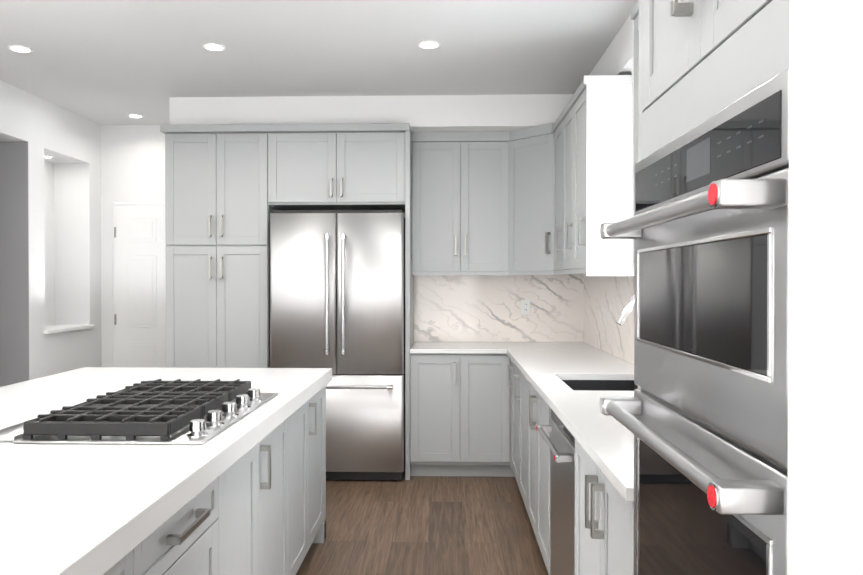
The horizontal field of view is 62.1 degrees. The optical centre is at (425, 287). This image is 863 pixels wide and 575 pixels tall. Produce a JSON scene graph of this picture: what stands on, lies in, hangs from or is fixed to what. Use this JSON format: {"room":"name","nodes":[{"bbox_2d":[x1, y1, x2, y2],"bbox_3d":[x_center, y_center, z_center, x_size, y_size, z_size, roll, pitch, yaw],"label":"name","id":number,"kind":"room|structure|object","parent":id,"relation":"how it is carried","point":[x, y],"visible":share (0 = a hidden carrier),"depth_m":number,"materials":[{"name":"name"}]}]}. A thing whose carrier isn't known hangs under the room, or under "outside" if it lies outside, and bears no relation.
{"room":"kitchen","nodes":[
{"label":"kitchen","id":0,"kind":"room"},
{"bbox_2d":[0,80,101,386],"bbox_3d":[-3.094,-0.006,2.343,0.380,2.730,7.750,0,1,2],"label":"wall","id":1,"kind":"structure","parent":0,"point":[50,266],"depth_m":5.45,"materials":[{"name":"white paint"}]},
{"bbox_2d":[101,125,164,366],"bbox_3d":[-2.390,-0.040,6.272,1.440,2.730,0.150,0,1,2],"label":"wall","id":2,"kind":"structure","parent":0,"point":[132,163],"depth_m":6.20,"materials":[{"name":"white paint"}]},
{"bbox_2d":[113,202,165,367],"bbox_3d":[-2.269,0.296,6.141,0.870,2.060,0.110,0,1,2],"label":"hall door","id":3,"kind":"structure","parent":2,"relation":"in","point":[139,290],"depth_m":6.15,"materials":[{"name":"white wood"}]},
{"bbox_2d":[0,0,636,124],"bbox_3d":[-1.681,-1.402,2.411,5.900,0.140,8.000,0,1,2],"label":"ceiling","id":4,"kind":"structure","parent":0,"point":[107,62],"depth_m":4.03,"materials":[{"name":"white paint"}]},
{"bbox_2d":[8,45,32,52],"bbox_3d":[-2.280,-1.342,4.032,0.124,0.008,0.124,0,1,2],"label":"recessed light","id":5,"kind":"object","parent":4,"relation":"in","point":[20,48],"visible":0.98,"depth_m":4.01,"materials":[{"name":"white plastic"}]},
{"bbox_2d":[127,114,143,117],"bbox_3d":[-2.363,-1.397,5.835,0.124,0.008,0.124,0,1,2],"label":"recessed light","id":6,"kind":"object","parent":4,"relation":"in","point":[136,115],"visible":1,"depth_m":5.81,"materials":[{"name":"white plastic"}]},
{"bbox_2d":[202,43,225,50],"bbox_3d":[-1.181,-1.341,3.997,0.124,0.008,0.124,0,1,2],"label":"recessed light","id":7,"kind":"object","parent":4,"relation":"in","point":[214,46],"visible":0.98,"depth_m":3.98,"materials":[{"name":"white plastic"}]},
{"bbox_2d":[418,40,439,48],"bbox_3d":[0.019,-1.341,3.959,0.124,0.008,0.124,0,1,2],"label":"recessed light","id":8,"kind":"object","parent":4,"relation":"in","point":[428,44],"visible":1,"depth_m":3.94,"materials":[{"name":"white plastic"}]},
{"bbox_2d":[268,123,411,214],"bbox_3d":[-0.611,-0.859,5.283,0.963,0.553,0.599,0,1,2],"label":"upper cabinet","id":9,"kind":"object","parent":0,"relation":"attached to","point":[363,166],"depth_m":4.99,"materials":[{"name":"grey wood"}]},
{"bbox_2d":[170,14,631,131],"bbox_3d":[-0.352,-1.252,3.605,3.040,0.260,3.933,0,1,2],"label":"wall","id":10,"kind":"structure","parent":0,"point":[438,113],"depth_m":5.06,"materials":[{"name":"white paint"}]},
{"bbox_2d":[296,470,548,574],"bbox_3d":[-1.681,1.388,2.436,5.900,0.060,8.000,0,1,2],"label":"floor","id":11,"kind":"structure","parent":0,"point":[447,525],"depth_m":3.96,"materials":[{"name":"brown wood"}]},
{"bbox_2d":[100,379,331,574],"bbox_3d":[-1.224,0.939,2.107,1.334,0.845,3.520,0,1,2],"label":"kitchen island","id":12,"kind":"object","parent":11,"relation":"on","point":[246,495],"depth_m":2.44,"materials":[{"name":"grey wood"}]},
{"bbox_2d":[0,367,331,574],"bbox_3d":[-1.240,0.484,2.104,1.360,0.065,3.580,0,1,2],"label":"island countertop","id":13,"kind":"structure","parent":12,"relation":"on","point":[66,509],"depth_m":1.78,"materials":[{"name":"white stone"}]},
{"bbox_2d":[0,379,277,444],"bbox_3d":[-0.954,0.413,2.516,0.659,0.068,0.913,0,1,2],"label":"cooktop","id":14,"kind":"object","parent":13,"relation":"in","point":[174,412],"visible":1,"depth_m":2.21,"materials":[{"name":"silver metal"}]},
{"bbox_2d":[160,124,275,367],"bbox_3d":[-1.456,0.099,5.318,0.727,2.468,0.599,0,1,2],"label":"tall cabinet","id":15,"kind":"object","parent":11,"relation":"on","point":[229,188],"depth_m":5.02,"materials":[{"name":"grey wood"}]},
{"bbox_2d":[270,210,404,480],"bbox_3d":[-0.602,0.401,5.195,0.918,1.867,0.740,0,1,2],"label":"fridge","id":16,"kind":"object","parent":11,"relation":"on","point":[337,291],"visible":0.77,"depth_m":4.90,"materials":[{"name":"silver metal"}]},
{"bbox_2d":[410,343,469,475],"bbox_3d":[0.104,0.893,5.276,0.407,0.880,0.599,0,1,2],"label":"base cabinet","id":17,"kind":"object","parent":11,"relation":"on","point":[439,383],"depth_m":4.98,"materials":[{"name":"grey wood"}]},
{"bbox_2d":[410,342,597,353],"bbox_3d":[0.559,0.439,5.245,1.318,0.030,0.624,0,1,2],"label":"countertop","id":18,"kind":"structure","parent":17,"relation":"on","point":[419,347],"depth_m":5.08,"materials":[{"name":"white stone"}]},
{"bbox_2d":[470,354,497,476],"bbox_3d":[0.401,0.893,5.267,0.427,0.880,0.599,0,1,2],"label":"base cabinet","id":19,"kind":"object","parent":11,"relation":"on","point":[483,409],"depth_m":4.97,"materials":[{"name":"grey wood"}]},
{"bbox_2d":[498,350,509,476],"bbox_3d":[0.863,0.897,4.858,0.685,0.880,0.229,0,1,2],"label":"base cabinet","id":20,"kind":"object","parent":11,"relation":"on","point":[503,358],"depth_m":4.96,"materials":[{"name":"grey wood"}]},
{"bbox_2d":[510,362,513,476],"bbox_3d":[0.884,0.900,4.535,0.624,0.880,0.544,0,1,2],"label":"base cabinet","id":21,"kind":"object","parent":11,"relation":"on","point":[511,363],"depth_m":4.82,"materials":[{"name":"grey wood"}]},
{"bbox_2d":[514,366,567,518],"bbox_3d":[0.868,0.904,4.019,0.624,0.880,0.725,0,1,2],"label":"base cabinet","id":22,"kind":"object","parent":11,"relation":"on","point":[530,411],"depth_m":4.04,"materials":[{"name":"grey wood"}]},
{"bbox_2d":[530,430,569,574],"bbox_3d":[0.847,1.050,3.353,0.624,0.600,0.610,0,1,2],"label":"base cabinet","id":23,"kind":"object","parent":11,"relation":"on","point":[539,450],"depth_m":3.36,"materials":[{"name":"grey wood"}]},
{"bbox_2d":[575,442,633,574],"bbox_3d":[0.805,0.922,2.026,0.624,0.880,0.814,0,1,2],"label":"base cabinet","id":24,"kind":"object","parent":11,"relation":"on","point":[604,524],"depth_m":1.99,"materials":[{"name":"grey wood"}]},
{"bbox_2d":[506,350,633,501],"bbox_3d":[0.832,0.456,3.269,0.649,0.030,3.309,0,1,2],"label":"countertop","id":25,"kind":"structure","parent":24,"relation":"on","point":[607,443],"depth_m":2.89,"materials":[{"name":"white stone"}]},
{"bbox_2d":[536,409,574,574],"bbox_3d":[0.782,0.918,2.734,0.656,0.875,0.590,0,1,2],"label":"dishwasher","id":26,"kind":"object","parent":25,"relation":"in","point":[560,442],"visible":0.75,"depth_m":2.71,"materials":[{"name":"silver metal"}]},
{"bbox_2d":[562,380,637,390],"bbox_3d":[0.845,0.604,3.350,0.450,0.266,0.600,0,1,2],"label":"sink","id":27,"kind":"object","parent":25,"relation":"in","point":[609,385],"visible":0.04,"depth_m":3.62,"materials":[{"name":"grey metal"}]},
{"bbox_2d":[616,295,633,325],"bbox_3d":[1.014,0.226,3.318,0.253,0.427,0.105,0,1,2],"label":"faucet","id":28,"kind":"object","parent":25,"relation":"on","point":[624,314],"visible":0.17,"depth_m":3.33,"materials":[{"name":"silver metal"}]},
{"bbox_2d":[638,0,789,388],"bbox_3d":[0.763,0.134,1.223,0.658,2.469,0.779,0,1,2],"label":"tall cabinet","id":29,"kind":"object","parent":11,"relation":"on","point":[700,61],"visible":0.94,"depth_m":1.22,"materials":[{"name":"grey wood"}]},
{"bbox_2d":[599,68,788,574],"bbox_3d":[0.704,0.371,1.216,0.678,1.285,0.720,0,1,2],"label":"wall oven","id":30,"kind":"object","parent":29,"relation":"in","point":[701,415],"visible":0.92,"depth_m":1.08,"materials":[{"name":"silver metal"}]},
{"bbox_2d":[787,0,862,574],"bbox_3d":[0.861,-0.003,2.018,0.795,2.730,7.350,0,1,2],"label":"wall","id":31,"kind":"structure","parent":0,"point":[825,421],"depth_m":0.76,"materials":[{"name":"white paint"}]},
{"bbox_2d":[412,131,499,271],"bbox_3d":[0.275,-0.628,5.374,0.742,1.017,0.365,0,1,2],"label":"upper cabinet","id":32,"kind":"object","parent":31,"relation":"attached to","point":[456,175],"depth_m":5.23,"materials":[{"name":"grey wood"}]},
{"bbox_2d":[414,274,581,341],"bbox_3d":[0.555,0.149,5.550,1.290,0.541,0.012,0,1,2],"label":"backsplash","id":33,"kind":"structure","parent":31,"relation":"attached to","point":[447,308],"depth_m":5.54,"materials":[{"name":"stone"}]},
{"bbox_2d":[521,300,529,313],"bbox_3d":[0.773,0.151,5.533,0.070,0.114,0.008,0,1,2],"label":"electrical outlet","id":34,"kind":"object","parent":33,"relation":"attached to","point":[525,306],"visible":1,"depth_m":5.53,"materials":[{"name":"white plastic"}]},
{"bbox_2d":[500,124,547,271],"bbox_3d":[0.882,-0.627,5.204,0.670,1.017,0.668,0,1,2],"label":"upper cabinet","id":35,"kind":"object","parent":31,"relation":"attached to","point":[547,199],"depth_m":5.12,"materials":[{"name":"grey wood"}]},
{"bbox_2d":[548,123,551,271],"bbox_3d":[1.019,-0.608,4.715,0.365,0.988,0.486,0,1,2],"label":"upper cabinet","id":36,"kind":"object","parent":31,"relation":"attached to","point":[549,124],"depth_m":4.94,"materials":[{"name":"grey wood"}]},
{"bbox_2d":[552,110,563,271],"bbox_3d":[1.007,-0.604,4.335,0.365,0.988,0.513,0,1,2],"label":"upper cabinet","id":37,"kind":"object","parent":31,"relation":"attached to","point":[557,127],"depth_m":4.75,"materials":[{"name":"grey wood"}]},
{"bbox_2d":[564,75,633,271],"bbox_3d":[0.996,-0.601,3.961,0.365,0.988,0.473,0,1,2],"label":"upper cabinet","id":38,"kind":"object","parent":31,"relation":"attached to","point":[596,115],"depth_m":3.73,"materials":[{"name":"grey wood"}]},
{"bbox_2d":[582,273,633,364],"bbox_3d":[1.160,0.167,3.569,0.012,0.541,3.934,0,1,2],"label":"backsplash","id":39,"kind":"structure","parent":31,"relation":"attached to","point":[584,308],"depth_m":4.66,"materials":[{"name":"stone"}]},
{"bbox_2d":[628,0,638,267],"bbox_3d":[0.963,-0.587,2.377,0.331,0.988,0.876,0,1,2],"label":"upper cabinet","id":40,"kind":"object","parent":31,"relation":"attached to","point":[633,80],"depth_m":2.80,"materials":[{"name":"grey wood"}]}
]}

